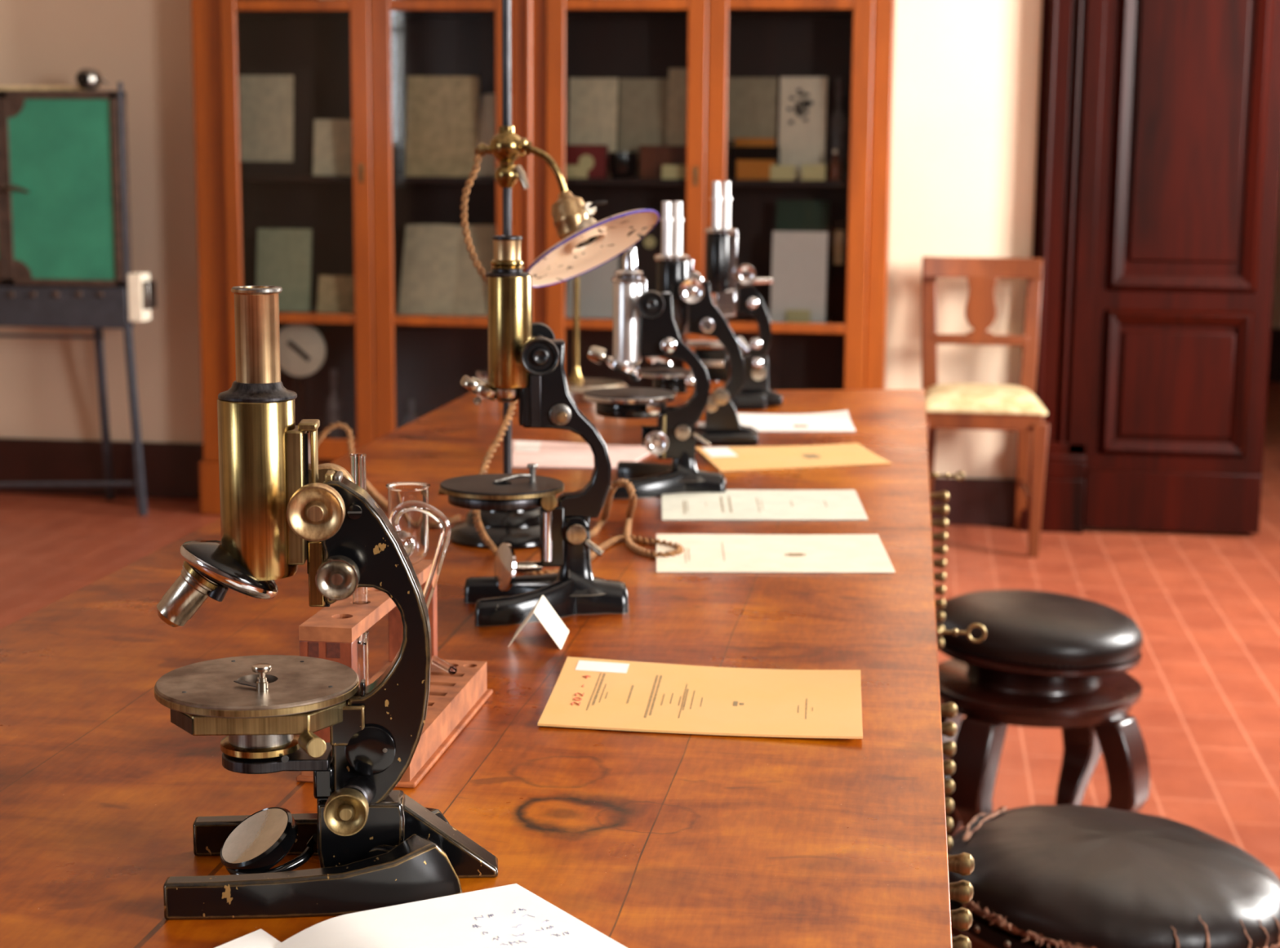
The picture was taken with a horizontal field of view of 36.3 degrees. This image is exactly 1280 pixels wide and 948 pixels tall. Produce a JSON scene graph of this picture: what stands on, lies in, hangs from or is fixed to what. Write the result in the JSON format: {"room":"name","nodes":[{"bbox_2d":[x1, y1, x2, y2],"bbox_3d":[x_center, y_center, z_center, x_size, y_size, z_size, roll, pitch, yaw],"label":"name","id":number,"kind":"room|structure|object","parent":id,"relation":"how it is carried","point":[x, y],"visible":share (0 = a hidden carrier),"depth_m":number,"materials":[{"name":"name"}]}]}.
{"room":"laboratory","nodes":[
{"label":"laboratory","id":0,"kind":"room"},
{"bbox_2d":[0,0,1042,479],"bbox_3d":[0.327,-1.701,6.563,7.500,3.700,0.250,2,9,8],"label":"wall","id":1,"kind":"structure","parent":0,"point":[966,72],"depth_m":6.59,"materials":[{"name":"beige paint"}]},
{"bbox_2d":[0,437,203,499],"bbox_3d":[-2.329,-0.032,7.076,1.800,0.200,0.025,2,9,8],"label":"baseboard","id":2,"kind":"structure","parent":1,"relation":"attached to","point":[171,469],"depth_m":7.01,"materials":[{"name":"brown wood"}]},
{"bbox_2d":[931,476,1015,526],"bbox_3d":[1.055,0.092,6.599,0.480,0.160,0.025,2,9,8],"label":"baseboard","id":3,"kind":"structure","parent":1,"relation":"attached to","point":[971,501],"depth_m":6.58,"materials":[{"name":"brown wood"}]},
{"bbox_2d":[1019,439,1086,533],"bbox_3d":[1.375,0.038,6.507,0.205,0.300,0.105,2,9,8],"label":"trim","id":4,"kind":"structure","parent":1,"relation":"attached to","point":[1063,505],"depth_m":6.45,"materials":[{"name":"red wood"}]},
{"bbox_2d":[1031,0,1106,454],"bbox_3d":[1.391,-1.222,6.314,0.195,2.850,0.100,2,9,8],"label":"trim","id":5,"kind":"structure","parent":1,"relation":"attached to","point":[1073,31],"depth_m":6.33,"materials":[{"name":"red wood"}]},
{"bbox_2d":[1083,0,1279,533],"bbox_3d":[1.769,-1.163,6.262,0.570,2.725,0.071,2,9,8],"label":"door","id":6,"kind":"structure","parent":1,"relation":"in","point":[1188,177],"depth_m":6.32,"materials":[{"name":"red wood"}]},
{"bbox_2d":[0,381,1279,879],"bbox_3d":[-0.058,0.573,4.345,7.100,0.100,14.700,2,9,8],"label":"floor","id":7,"kind":"structure","parent":0,"point":[1205,606],"depth_m":5.46,"materials":[{"name":"tile"}]},
{"bbox_2d":[0,81,147,515],"bbox_3d":[-2.216,-0.612,6.739,1.125,1.453,0.335,2,9,8],"label":"display stand","id":8,"kind":"object","parent":7,"relation":"on","point":[65,247],"visible":1,"depth_m":6.54,"materials":[{"name":"metal"}]},
{"bbox_2d":[75,68,108,90],"bbox_3d":[-1.817,-1.311,6.481,0.109,0.072,0.089,2,9,8],"label":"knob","id":9,"kind":"object","parent":8,"relation":"on","point":[90,79],"visible":1,"depth_m":6.46,"materials":[{"name":"grey metal"}]},
{"bbox_2d":[127,272,156,321],"bbox_3d":[-1.679,-0.597,6.587,0.072,0.161,0.080,2,9,8],"label":"box","id":10,"kind":"object","parent":8,"relation":"attached to","point":[142,291],"visible":1,"depth_m":6.55,"materials":[{"name":"beige paper"}]},
{"bbox_2d":[0,389,974,947],"bbox_3d":[-0.072,0.474,2.041,0.800,0.820,2.927,2,9,8],"label":"table","id":11,"kind":"object","parent":7,"relation":"on","point":[646,839],"visible":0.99,"depth_m":1.28,"materials":[{"name":"brown wood"}]},
{"bbox_2d":[154,285,497,919],"bbox_3d":[-0.164,0.061,1.017,0.180,0.316,0.109,0,9,-4],"label":"microscope","id":12,"kind":"object","parent":11,"relation":"on","point":[375,846],"visible":1,"depth_m":1.00,"materials":[{"name":"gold metal"}]},
{"bbox_2d":[219,806,297,871],"bbox_3d":[-0.202,0.196,1.036,0.042,0.031,0.043,0,9,-4],"label":"mirror","id":13,"kind":"object","parent":12,"relation":"on","point":[260,841],"depth_m":1.03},
{"bbox_2d":[310,422,461,528],"bbox_3d":[-0.337,0.397,2.291,0.418,0.891,0.197,6,11,33],"label":"power cord","id":14,"kind":"object","parent":11,"relation":"on","point":[370,489],"visible":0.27,"depth_m":2.30,"materials":[{"name":"brown fabric"}]},
{"bbox_2d":[296,559,493,787],"bbox_3d":[-0.159,0.126,1.302,0.076,0.098,0.221,2,9,8],"label":"test tube rack","id":15,"kind":"object","parent":11,"relation":"on","point":[332,633],"visible":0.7,"depth_m":1.27,"materials":[{"name":"brown wood"}]},
{"bbox_2d":[350,453,368,687],"bbox_3d":[-0.180,0.071,1.258,0.010,0.170,0.010,2,9,8],"label":"test tube","id":16,"kind":"object","parent":15,"relation":"in","point":[360,596],"visible":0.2,"depth_m":1.25,"materials":[{"name":"clear glass"}]},
{"bbox_2d":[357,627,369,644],"bbox_3d":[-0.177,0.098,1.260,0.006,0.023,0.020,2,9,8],"label":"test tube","id":17,"kind":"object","parent":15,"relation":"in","point":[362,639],"visible":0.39,"depth_m":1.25,"materials":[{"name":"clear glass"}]},
{"bbox_2d":[298,559,433,642],"bbox_3d":[-0.177,0.082,1.296,0.034,0.009,0.212,2,9,8],"label":"shelf","id":18,"kind":"object","parent":15,"relation":"attached to","point":[343,621],"depth_m":1.22,"materials":[{"name":"brown wood"}]},
{"bbox_2d":[385,481,430,564],"bbox_3d":[-0.163,0.036,1.370,0.031,0.057,0.031,2,9,8],"label":"test tube","id":19,"kind":"object","parent":15,"relation":"on","point":[415,522],"visible":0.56,"depth_m":1.36,"materials":[{"name":"clear glass"}]},
{"bbox_2d":[388,500,451,609],"bbox_3d":[-0.153,0.057,1.349,0.047,0.079,0.021,2,9,8],"label":"tube","id":20,"kind":"object","parent":15,"relation":"on","point":[406,539],"visible":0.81,"depth_m":1.34,"materials":[{"name":"clear glass"}]},
{"bbox_2d":[431,655,457,675],"bbox_3d":[-0.139,0.135,1.378,0.007,0.006,0.032,-5,10,-29],"label":"tube","id":21,"kind":"object","parent":15,"relation":"on","point":[436,660],"visible":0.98,"depth_m":1.37,"materials":[{"name":"clear"}]},
{"bbox_2d":[215,883,626,947],"bbox_3d":[-0.128,0.239,0.868,0.279,0.012,0.234,-6,11,-35],"label":"open notebook","id":22,"kind":"object","parent":11,"relation":"on","point":[511,915],"visible":1,"depth_m":0.95,"materials":[{"name":"white paper"}]},
{"bbox_2d":[476,370,488,398],"bbox_3d":[-0.249,-0.147,3.190,0.036,0.042,0.036,2,9,8],"label":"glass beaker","id":23,"kind":"object","parent":11,"relation":"on","point":[482,375],"visible":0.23,"depth_m":3.17,"materials":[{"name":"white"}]},
{"bbox_2d":[438,235,628,626],"bbox_3d":[-0.090,-0.040,1.649,0.161,0.319,0.110,0,9,-6],"label":"microscope","id":24,"kind":"object","parent":11,"relation":"on","point":[526,359],"visible":1,"depth_m":1.64,"materials":[{"name":"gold metal"}]},
{"bbox_2d":[493,542,542,591],"bbox_3d":[-0.106,0.079,1.659,0.043,0.041,0.037,2,9,8],"label":"mirror","id":25,"kind":"object","parent":24,"relation":"on","point":[505,566],"depth_m":1.66,"materials":[{"name":"silver metal"}]},
{"bbox_2d":[507,595,568,648],"bbox_3d":[-0.081,0.119,1.573,0.048,0.030,0.061,2,9,8],"label":"tent card","id":26,"kind":"object","parent":11,"relation":"on","point":[544,612],"visible":1,"depth_m":1.57,"materials":[{"name":"beige paper"}]},
{"bbox_2d":[449,0,684,575],"bbox_3d":[-0.072,-0.229,1.901,0.218,0.623,0.276,-2,9,-16],"label":"lamp","id":27,"kind":"object","parent":11,"relation":"on","point":[587,243],"visible":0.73,"depth_m":1.94,"materials":[{"name":"metal"}]},
{"bbox_2d":[520,137,532,156],"bbox_3d":[-0.113,-0.324,1.934,0.012,0.019,0.019,0,9,0],"label":"joint","id":28,"kind":"object","parent":27,"relation":"attached to","point":[526,146],"depth_m":1.93,"materials":[{"name":"gold metal"}]},
{"bbox_2d":[551,191,607,244],"bbox_3d":[-0.061,-0.253,1.938,0.055,0.055,0.038,2,9,8],"label":"socket","id":29,"kind":"object","parent":27,"relation":"attached to","point":[570,213],"depth_m":1.93,"materials":[{"name":"metal"}]},
{"bbox_2d":[512,440,649,468],"bbox_3d":[-0.089,-0.025,2.554,0.206,0.003,0.225,2,9,8],"label":"booklet","id":30,"kind":"object","parent":11,"relation":"on","point":[544,454],"visible":0.82,"depth_m":2.56,"materials":[{"name":"pink paper"}]},
{"bbox_2d":[565,275,627,404],"bbox_3d":[-0.088,-0.239,3.159,0.140,0.237,0.141,2,9,8],"label":"stand","id":31,"kind":"object","parent":11,"relation":"on","point":[577,384],"visible":0.63,"depth_m":3.15,"materials":[{"name":"gold metal"}]},
{"bbox_2d":[582,245,725,498],"bbox_3d":[0.001,-0.122,2.270,0.179,0.287,0.144,8,12,40],"label":"microscope","id":32,"kind":"object","parent":11,"relation":"on","point":[644,325],"visible":0.98,"depth_m":2.24,"materials":[{"name":"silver metal"}]},
{"bbox_2d":[640,201,758,444],"bbox_3d":[0.080,-0.206,2.682,0.169,0.333,0.096,0,9,-2],"label":"microscope","id":33,"kind":"object","parent":11,"relation":"on","point":[694,310],"visible":0.88,"depth_m":2.67,"materials":[{"name":"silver metal"}]},
{"bbox_2d":[537,656,862,738],"bbox_3d":[0.046,0.158,1.399,0.232,0.006,0.178,2,9,8],"label":"booklet","id":34,"kind":"object","parent":11,"relation":"on","point":[591,693],"visible":1,"depth_m":1.39,"materials":[{"name":"orange paper"}]},
{"bbox_2d":[685,181,782,409],"bbox_3d":[0.150,-0.282,3.074,0.153,0.355,0.098,0,9,-1],"label":"microscope","id":35,"kind":"object","parent":11,"relation":"on","point":[722,273],"visible":0.88,"depth_m":3.06,"materials":[{"name":"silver metal"}]},
{"bbox_2d":[661,489,867,519],"bbox_3d":[0.138,0.034,2.199,0.238,0.002,0.187,0,9,-3],"label":"booklet","id":36,"kind":"object","parent":11,"relation":"on","point":[731,504],"visible":1,"depth_m":2.18,"materials":[{"name":"grey paper"}]},
{"bbox_2d":[656,533,894,573],"bbox_3d":[0.131,0.077,1.926,0.236,0.002,0.184,0,9,-2],"label":"booklet","id":37,"kind":"object","parent":11,"relation":"on","point":[702,553],"visible":1,"depth_m":1.91,"materials":[{"name":"beige paper"}]},
{"bbox_2d":[695,442,891,471],"bbox_3d":[0.200,-0.023,2.548,0.233,0.005,0.198,-1,9,-9],"label":"booklet","id":38,"kind":"object","parent":11,"relation":"on","point":[725,459],"visible":0.99,"depth_m":2.55,"materials":[{"name":"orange paper"}]},
{"bbox_2d":[737,409,856,431],"bbox_3d":[0.230,-0.082,2.899,0.177,0.012,0.194,0,9,-2],"label":"paper","id":39,"kind":"object","parent":11,"relation":"on","point":[838,420],"visible":0.92,"depth_m":2.89,"materials":[{"name":"white paper"}]},
{"bbox_2d":[928,471,964,480],"bbox_3d":[0.450,0.002,2.921,0.072,0.014,0.010,2,9,8],"label":"key","id":40,"kind":"object","parent":11,"relation":"attached to","point":[934,474],"visible":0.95,"depth_m":2.92,"materials":[{"name":"gold metal"}]},
{"bbox_2d":[936,622,986,643],"bbox_3d":[0.321,0.164,2.025,0.078,0.021,0.010,2,9,8],"label":"key","id":41,"kind":"object","parent":11,"relation":"attached to","point":[954,632],"visible":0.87,"depth_m":2.02,"materials":[{"name":"gold metal"}]},
{"bbox_2d":[191,0,896,515],"bbox_3d":[-0.327,-1.085,6.444,2.395,2.510,0.340,2,9,8],"label":"display cabinet","id":42,"kind":"object","parent":7,"relation":"on","point":[362,55],"depth_m":6.48,"materials":[{"name":"orange wood"}]},
{"bbox_2d":[238,69,313,175],"bbox_3d":[-1.239,-1.196,6.634,0.261,0.356,0.043,2,9,8],"label":"book","id":43,"kind":"object","parent":42,"relation":"on","point":[276,106],"visible":0.9,"depth_m":6.62,"materials":[{"name":"beige paper"}]},
{"bbox_2d":[256,228,312,311],"bbox_3d":[-1.219,-0.697,6.674,0.191,0.281,0.054,2,9,8],"label":"book","id":44,"kind":"object","parent":42,"relation":"on","point":[283,255],"visible":0.8,"depth_m":6.67,"materials":[{"name":"green paper"}]},
{"bbox_2d":[312,119,352,175],"bbox_3d":[-1.022,-1.098,6.564,0.156,0.188,0.038,2,9,8],"label":"booklet","id":45,"kind":"object","parent":42,"relation":"on","point":[332,138],"visible":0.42,"depth_m":6.56,"materials":[{"name":"beige paper"}]},
{"bbox_2d":[326,367,343,439],"bbox_3d":[-1.052,-0.223,6.718,0.056,0.289,0.056,2,9,8],"label":"bottle","id":46,"kind":"object","parent":42,"relation":"on","point":[334,405],"visible":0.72,"depth_m":6.70,"materials":[{"name":"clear glass"}]},
{"bbox_2d":[316,275,354,313],"bbox_3d":[-1.021,-0.610,6.642,0.149,0.131,0.060,2,9,8],"label":"book","id":47,"kind":"object","parent":42,"relation":"on","point":[335,294],"visible":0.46,"depth_m":6.63,"materials":[{"name":"beige paper"}]},
{"bbox_2d":[403,397,418,426],"bbox_3d":[-0.789,-0.172,6.738,0.060,0.185,0.060,2,9,8],"label":"bottle","id":48,"kind":"object","parent":42,"relation":"on","point":[411,417],"visible":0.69,"depth_m":6.72,"materials":[{"name":"clear glass"}]},
{"bbox_2d":[404,75,479,177],"bbox_3d":[-0.660,-1.161,6.527,0.244,0.335,0.070,2,9,8],"label":"book","id":49,"kind":"object","parent":42,"relation":"on","point":[442,112],"visible":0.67,"depth_m":6.51,"materials":[{"name":"beige paper"}]},
{"bbox_2d":[396,224,512,316],"bbox_3d":[-0.616,-0.683,6.550,0.388,0.305,0.146,2,9,8],"label":"document","id":50,"kind":"object","parent":42,"relation":"on","point":[439,277],"visible":0.61,"depth_m":6.54,"materials":[{"name":"beige paper"}]},
{"bbox_2d":[475,93,495,177],"bbox_3d":[-0.442,-1.127,6.505,0.209,0.278,0.124,2,9,8],"label":"document","id":51,"kind":"object","parent":42,"relation":"on","point":[486,131],"visible":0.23,"depth_m":6.51,"materials":[{"name":"beige paper"}]},
{"bbox_2d":[240,174,870,186],"bbox_3d":[-0.323,-0.977,6.497,2.227,0.020,0.240,2,9,8],"label":"shelf","id":52,"kind":"object","parent":42,"relation":"attached to","point":[246,180],"depth_m":6.44,"materials":[{"name":"brown wood"}]},
{"bbox_2d":[236,4,875,17],"bbox_3d":[-0.319,-1.520,6.410,2.227,0.020,0.240,2,9,8],"label":"shelf","id":53,"kind":"object","parent":42,"relation":"attached to","point":[786,13],"depth_m":6.40,"materials":[{"name":"brown wood"}]},
{"bbox_2d":[279,308,866,331],"bbox_3d":[-0.327,-0.522,6.569,2.227,0.020,0.240,2,9,8],"label":"shelf","id":54,"kind":"object","parent":42,"relation":"attached to","point":[740,317],"depth_m":6.57,"materials":[{"name":"brown wood"}]},
{"bbox_2d":[565,164,587,177],"bbox_3d":[-0.207,-0.987,6.370,0.074,0.042,0.010,2,9,8],"label":"card","id":55,"kind":"object","parent":42,"relation":"on","point":[571,171],"visible":1,"depth_m":6.37,"materials":[{"name":"beige paper"}]},
{"bbox_2d":[567,144,608,177],"bbox_3d":[-0.172,-1.026,6.405,0.129,0.107,0.051,2,9,8],"label":"box","id":56,"kind":"object","parent":42,"relation":"on","point":[596,157],"visible":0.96,"depth_m":6.38,"materials":[{"name":"red cardboard"}]},
{"bbox_2d":[565,254,619,318],"bbox_3d":[-0.160,-0.634,6.524,0.169,0.219,0.104,2,9,8],"label":"book","id":57,"kind":"object","parent":42,"relation":"on","point":[596,285],"visible":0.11,"depth_m":6.51,"materials":[{"name":"white paper"}]},
{"bbox_2d":[567,77,618,177],"bbox_3d":[-0.157,-1.143,6.447,0.164,0.327,0.052,2,9,8],"label":"book","id":58,"kind":"object","parent":42,"relation":"on","point":[593,114],"visible":0.77,"depth_m":6.44,"materials":[{"name":"beige paper"}]},
{"bbox_2d":[608,151,637,177],"bbox_3d":[-0.056,-1.012,6.396,0.096,0.084,0.096,2,9,8],"label":"cup","id":59,"kind":"object","parent":42,"relation":"on","point":[621,164],"visible":1,"depth_m":6.36,"materials":[{"name":"black"}]},
{"bbox_2d":[617,78,668,178],"bbox_3d":[0.013,-1.142,6.453,0.170,0.327,0.052,2,9,8],"label":"book","id":60,"kind":"object","parent":42,"relation":"on","point":[643,102],"visible":0.74,"depth_m":6.45,"materials":[{"name":"paper"}]},
{"bbox_2d":[634,220,661,291],"bbox_3d":[0.032,-0.685,6.522,0.117,0.322,0.032,2,9,8],"label":"name plate","id":61,"kind":"object","parent":42,"relation":"on","point":[650,245],"visible":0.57,"depth_m":6.51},
{"bbox_2d":[640,145,686,178],"bbox_3d":[0.078,-1.023,6.400,0.152,0.107,0.050,2,9,8],"label":"box","id":62,"kind":"object","parent":42,"relation":"on","point":[652,157],"visible":0.71,"depth_m":6.38,"materials":[{"name":"brown cardboard"}]},
{"bbox_2d":[661,164,686,178],"bbox_3d":[0.110,-0.979,6.325,0.080,0.045,0.010,2,9,8],"label":"card","id":63,"kind":"object","parent":42,"relation":"on","point":[668,171],"visible":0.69,"depth_m":6.33,"materials":[{"name":"beige paper"}]},
{"bbox_2d":[666,68,687,145],"bbox_3d":[0.128,-1.154,6.426,0.075,0.360,0.056,2,9,8],"label":"book","id":64,"kind":"object","parent":42,"relation":"on","point":[677,77],"visible":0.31,"depth_m":6.42,"materials":[{"name":"beige paper"}]},
{"bbox_2d":[726,77,777,179],"bbox_3d":[0.363,-1.134,6.403,0.167,0.331,0.052,2,9,8],"label":"book","id":65,"kind":"object","parent":42,"relation":"on","point":[751,101],"visible":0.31,"depth_m":6.40,"materials":[{"name":"paper"}]},
{"bbox_2d":[728,146,780,179],"bbox_3d":[0.373,-1.013,6.358,0.163,0.106,0.050,2,9,8],"label":"box","id":66,"kind":"object","parent":42,"relation":"on","point":[735,153],"visible":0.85,"depth_m":6.33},
{"bbox_2d":[734,137,775,146],"bbox_3d":[0.376,-1.082,6.367,0.130,0.028,0.050,2,9,8],"label":"box","id":67,"kind":"object","parent":66,"relation":"on","point":[756,142],"visible":0.9,"depth_m":6.34,"materials":[{"name":"orange cardboard"}]},
{"bbox_2d":[736,160,775,179],"bbox_3d":[0.375,-0.984,6.309,0.123,0.063,0.045,2,9,8],"label":"box","id":68,"kind":"object","parent":42,"relation":"on","point":[745,169],"visible":1,"depth_m":6.29,"materials":[{"name":"orange cardboard"}]},
{"bbox_2d":[769,164,795,180],"bbox_3d":[0.459,-0.969,6.271,0.080,0.048,0.011,2,9,8],"label":"card","id":69,"kind":"object","parent":42,"relation":"on","point":[787,172],"visible":1,"depth_m":6.27,"materials":[{"name":"beige paper"}]},
{"bbox_2d":[786,309,810,323],"bbox_3d":[0.514,-0.511,6.340,0.077,0.043,0.010,2,9,8],"label":"card","id":70,"kind":"object","parent":42,"relation":"on","point":[792,315],"visible":0.83,"depth_m":6.34,"materials":[{"name":"beige paper"}]},
{"bbox_2d":[769,231,827,323],"bbox_3d":[0.519,-0.642,6.364,0.180,0.294,0.049,2,9,8],"label":"book","id":71,"kind":"object","parent":42,"relation":"on","point":[799,258],"visible":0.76,"depth_m":6.36,"materials":[{"name":"white paper"}]},
{"bbox_2d":[777,76,827,179],"bbox_3d":[0.530,-1.128,6.369,0.154,0.333,0.052,2,9,8],"label":"book","id":72,"kind":"object","parent":42,"relation":"on","point":[802,100],"visible":0.89,"depth_m":6.37,"materials":[{"name":"beige paper"}]},
{"bbox_2d":[775,200,830,321],"bbox_3d":[0.534,-0.703,6.437,0.174,0.397,0.074,2,9,8],"label":"folder","id":73,"kind":"object","parent":42,"relation":"on","point":[806,215],"visible":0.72,"depth_m":6.41,"materials":[{"name":"green fabric"}]},
{"bbox_2d":[801,164,826,180],"bbox_3d":[0.557,-0.967,6.257,0.076,0.050,0.012,2,9,8],"label":"card","id":74,"kind":"object","parent":42,"relation":"on","point":[809,171],"visible":1,"depth_m":6.26,"materials":[{"name":"beige paper"}]},
{"bbox_2d":[828,149,840,180],"bbox_3d":[0.625,-0.992,6.258,0.036,0.098,0.036,2,9,8],"label":"bottle","id":75,"kind":"object","parent":42,"relation":"on","point":[834,164],"visible":1,"depth_m":6.25,"materials":[{"name":"brown glass"}]},
{"bbox_2d":[827,75,847,179],"bbox_3d":[0.649,-1.131,6.376,0.060,0.335,0.060,2,9,8],"label":"bottle","id":76,"kind":"object","parent":42,"relation":"on","point":[838,122],"visible":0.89,"depth_m":6.36,"materials":[{"name":"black glass"}]},
{"bbox_2d":[830,217,848,322],"bbox_3d":[0.653,-0.670,6.396,0.046,0.340,0.101,2,9,8],"label":"book","id":77,"kind":"object","parent":42,"relation":"on","point":[839,236],"visible":0.93,"depth_m":6.35,"materials":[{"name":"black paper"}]},
{"bbox_2d":[920,256,1048,557],"bbox_3d":[1.084,-0.229,6.243,0.417,0.905,0.497,2,9,8],"label":"dining chair","id":78,"kind":"object","parent":7,"relation":"on","point":[953,406],"visible":0.84,"depth_m":6.35,"materials":[{"name":"brown wood"}]},
{"bbox_2d":[924,382,1047,415],"bbox_3d":[1.079,-0.244,6.207,0.418,0.067,0.430,2,9,8],"label":"seat cushion","id":79,"kind":"object","parent":78,"relation":"on","point":[953,398],"depth_m":6.03,"materials":[{"name":"beige fabric"}]},
{"bbox_2d":[935,589,1150,837],"bbox_3d":[0.665,0.447,3.322,0.370,0.482,0.370,0,9,-4],"label":"stool","id":80,"kind":"object","parent":7,"relation":"on","point":[1045,659],"visible":0.88,"depth_m":3.18,"materials":[{"name":"leather"}]},
{"bbox_2d":[947,804,1279,947],"bbox_3d":[0.513,0.630,2.145,0.387,0.489,0.383,2,9,8],"label":"stool","id":81,"kind":"object","parent":7,"relation":"on","point":[1042,876],"visible":0.88,"depth_m":2.02,"materials":[{"name":"leather"}]},
{"bbox_2d":[1271,179,1279,328],"bbox_3d":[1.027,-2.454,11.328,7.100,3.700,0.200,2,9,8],"label":"door","id":82,"kind":"structure","parent":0,"point":[1275,320],"depth_m":11.06,"materials":[{"name":"beige paint"}]},
{"bbox_2d":[1267,328,1279,381],"bbox_3d":[0.997,-0.758,11.486,7.100,0.300,0.025,2,9,8],"label":"baseboard","id":83,"kind":"structure","parent":82,"relation":"attached to","point":[1273,375],"depth_m":11.10,"materials":[{"name":"brown wood"}]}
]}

